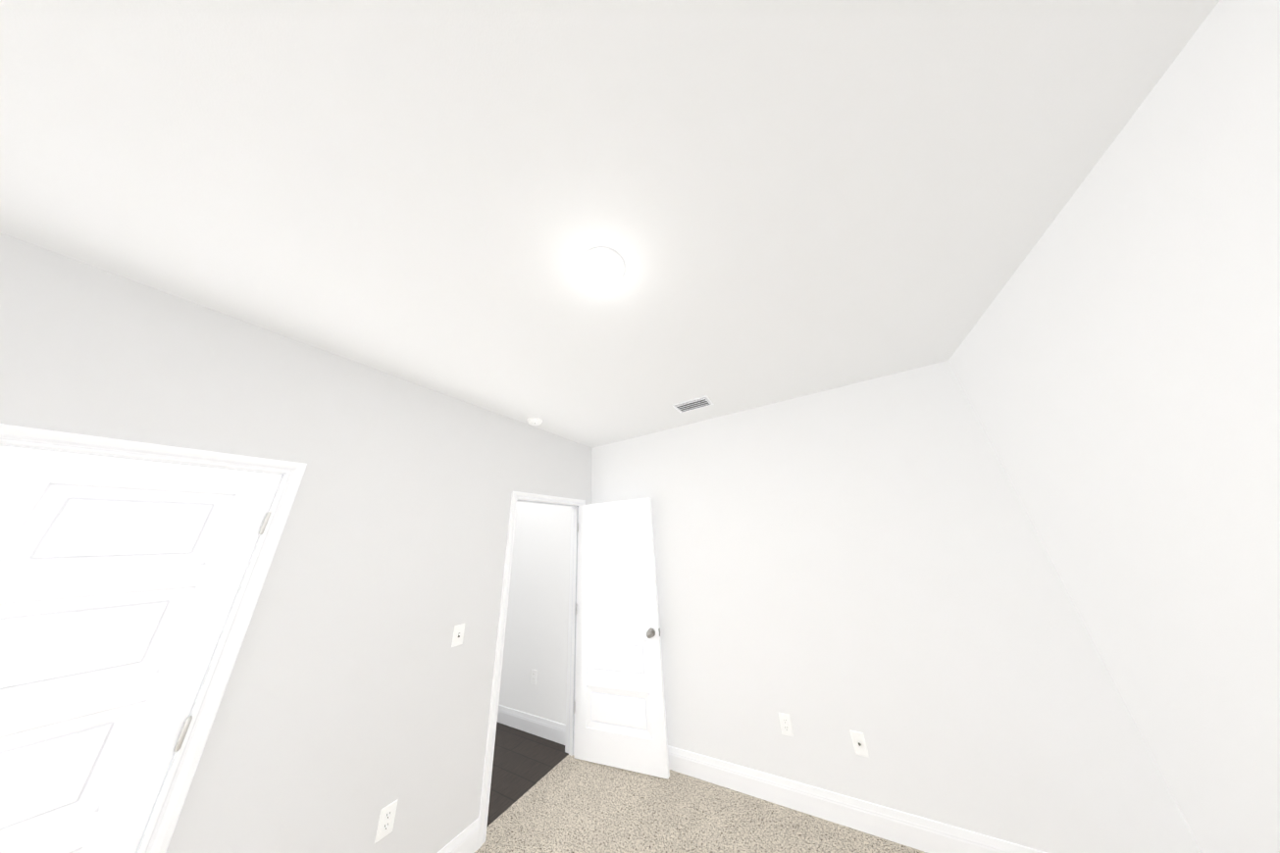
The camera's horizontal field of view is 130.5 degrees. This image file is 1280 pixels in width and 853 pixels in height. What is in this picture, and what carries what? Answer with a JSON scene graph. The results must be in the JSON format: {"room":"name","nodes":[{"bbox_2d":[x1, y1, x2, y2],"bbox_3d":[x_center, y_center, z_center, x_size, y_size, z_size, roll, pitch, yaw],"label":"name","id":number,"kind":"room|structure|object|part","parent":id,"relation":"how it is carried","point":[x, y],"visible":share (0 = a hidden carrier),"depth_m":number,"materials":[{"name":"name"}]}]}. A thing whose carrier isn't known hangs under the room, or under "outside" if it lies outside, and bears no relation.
{"room":"empty bedroom","nodes":[
{"label":"empty bedroom","id":0,"kind":"room"},
{"bbox_2d":[0,232,591,852],"bbox_3d":[-1.555,0.978,1.528,0.120,2.743,4.207,-15,-24,27],"label":"wall","id":1,"kind":"structure","parent":0,"point":[355,699],"depth_m":1.46,"materials":[{"name":"white paint"}]},
{"bbox_2d":[0,445,282,852],"bbox_3d":[-1.842,1.091,0.821,0.035,2.024,0.604,-15,-24,27],"label":"closet door","id":2,"kind":"structure","parent":1,"relation":"in","point":[120,580],"depth_m":1.00,"materials":[{"name":"white wood"}]},
{"bbox_2d":[173,512,270,752],"bbox_3d":[-1.810,1.041,0.843,0.082,1.568,0.610,-12,-23,22],"label":"hardware piece","id":3,"kind":"object","parent":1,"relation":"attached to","point":[181,737],"visible":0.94,"depth_m":1.09,"materials":[{"name":"grey metal"}]},
{"bbox_2d":[0,423,585,852],"bbox_3d":[-1.491,1.303,1.488,0.153,2.102,3.520,-15,-24,27],"label":"door frame","id":4,"kind":"structure","parent":1,"relation":"attached to","point":[171,800],"depth_m":1.23,"materials":[{"name":"white wood"}]},
{"bbox_2d":[374,799,398,843],"bbox_3d":[-1.257,1.958,1.464,0.008,0.115,0.070,-15,-24,27],"label":"outlet","id":5,"kind":"object","parent":1,"relation":"attached to","point":[385,821],"visible":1,"depth_m":1.46,"materials":[{"name":"white plastic"}]},
{"bbox_2d":[451,623,464,647],"bbox_3d":[-1.176,1.356,1.917,0.017,0.115,0.070,-15,-24,27],"label":"light switch","id":6,"kind":"object","parent":1,"relation":"attached to","point":[458,635],"visible":1,"depth_m":1.92,"materials":[{"name":"white plastic"}]},
{"bbox_2d":[437,818,479,852],"bbox_3d":[-1.277,2.262,1.265,0.014,0.133,1.230,-15,-24,27],"label":"baseboard","id":7,"kind":"structure","parent":1,"relation":"attached to","point":[466,842],"depth_m":1.71,"materials":[{"name":"white wood"}]},
{"bbox_2d":[486,721,568,827],"bbox_3d":[-1.603,2.704,2.074,1.325,0.056,1.910,-15,-24,27],"label":"floor","id":8,"kind":"structure","parent":0,"point":[524,763],"depth_m":2.42,"materials":[{"name":"brown wood"}]},
{"bbox_2d":[498,502,571,724],"bbox_3d":[-1.195,1.698,3.424,1.280,2.743,0.120,-15,-24,27],"label":"wall","id":9,"kind":"structure","parent":0,"point":[537,630],"depth_m":3.18,"materials":[{"name":"white paint"}]},
{"bbox_2d":[496,705,565,745],"bbox_3d":[-1.104,2.878,2.867,1.160,0.133,0.014,-15,-24,27],"label":"baseboard","id":10,"kind":"structure","parent":9,"relation":"attached to","point":[552,731],"depth_m":2.82,"materials":[{"name":"white wood"}]},
{"bbox_2d":[530,669,537,684],"bbox_3d":[-1.071,2.528,2.975,0.070,0.115,0.008,-15,-24,27],"label":"outlet","id":11,"kind":"object","parent":9,"relation":"attached to","point":[534,677],"visible":1,"depth_m":2.97,"materials":[{"name":"white plastic"}]},
{"bbox_2d":[0,0,1219,448],"bbox_3d":[-0.753,-0.588,1.557,4.854,0.100,4.267,-15,-24,27],"label":"ceiling","id":12,"kind":"structure","parent":0,"point":[775,200],"depth_m":0.93,"materials":[{"name":"white paint"}]},
{"bbox_2d":[527,417,542,425],"bbox_3d":[-0.975,-0.040,2.731,0.132,0.039,0.132,-15,-24,27],"label":"smoke detector","id":13,"kind":"object","parent":12,"relation":"attached to","point":[535,421],"visible":1,"depth_m":2.70,"materials":[{"name":"white plastic"}]},
{"bbox_2d":[579,246,625,287],"bbox_3d":[-0.159,-0.673,1.263,0.195,0.022,0.195,-15,-24,27],"label":"recessed light","id":14,"kind":"object","parent":12,"relation":"in","point":[602,267],"visible":0.98,"depth_m":1.24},
{"bbox_2d":[671,395,714,412],"bbox_3d":[0.467,-0.190,2.607,0.315,0.013,0.205,-15,-24,27],"label":"ceiling vent","id":15,"kind":"object","parent":12,"relation":"in","point":[694,404],"visible":1,"depth_m":2.60,"materials":[{"name":"grey metal"}]},
{"bbox_2d":[474,755,926,852],"bbox_3d":[-0.037,1.903,0.274,3.359,0.060,3.967,-15,-24,27],"label":"floor carpet","id":16,"kind":"object","parent":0,"point":[570,804],"visible":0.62,"depth_m":1.85,"materials":[{"name":"beige carpet"}]},
{"bbox_2d":[591,360,1201,852],"bbox_3d":[0.936,1.184,2.436,3.524,2.743,0.120,-15,-24,27],"label":"wall","id":17,"kind":"structure","parent":0,"point":[868,559],"depth_m":1.97,"materials":[{"name":"white paint"}]},
{"bbox_2d":[573,498,669,779],"bbox_3d":[-0.219,1.721,2.676,0.827,2.024,0.195,-11,-23,20],"label":"entry door","id":18,"kind":"structure","parent":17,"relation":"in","point":[620,719],"depth_m":2.58,"materials":[{"name":"white wood"}]},
{"bbox_3d":[-0.222,1.671,2.695,0.827,1.568,0.194,-11,-23,20],"label":"entry door hardware","id":19,"kind":"part","parent":18,"relation":"part of","materials":[{"name":"white wood"}]},
{"bbox_2d":[778,713,793,736],"bbox_3d":[0.998,2.039,2.017,0.070,0.115,0.008,-15,-24,27],"label":"outlet","id":20,"kind":"object","parent":17,"relation":"attached to","point":[786,725],"visible":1,"depth_m":2.02,"materials":[{"name":"white plastic"}]},
{"bbox_2d":[667,745,1047,852],"bbox_3d":[0.955,2.378,1.905,3.250,0.133,0.037,-15,-24,27],"label":"baseboard","id":21,"kind":"structure","parent":17,"relation":"attached to","point":[924,835],"depth_m":1.77,"materials":[{"name":"white wood"}]},
{"bbox_2d":[850,730,869,758],"bbox_3d":[1.355,1.963,1.821,0.070,0.115,0.015,-15,-24,27],"label":"outlet","id":22,"kind":"object","parent":17,"relation":"attached to","point":[859,743],"visible":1,"depth_m":1.82,"materials":[{"name":"white plastic"}]},
{"bbox_2d":[948,0,1279,852],"bbox_3d":[1.389,0.205,0.005,0.120,2.743,4.207,-15,-24,27],"label":"wall","id":23,"kind":"structure","parent":0,"point":[1113,361],"depth_m":1.00,"materials":[{"name":"white paint"}]}
]}

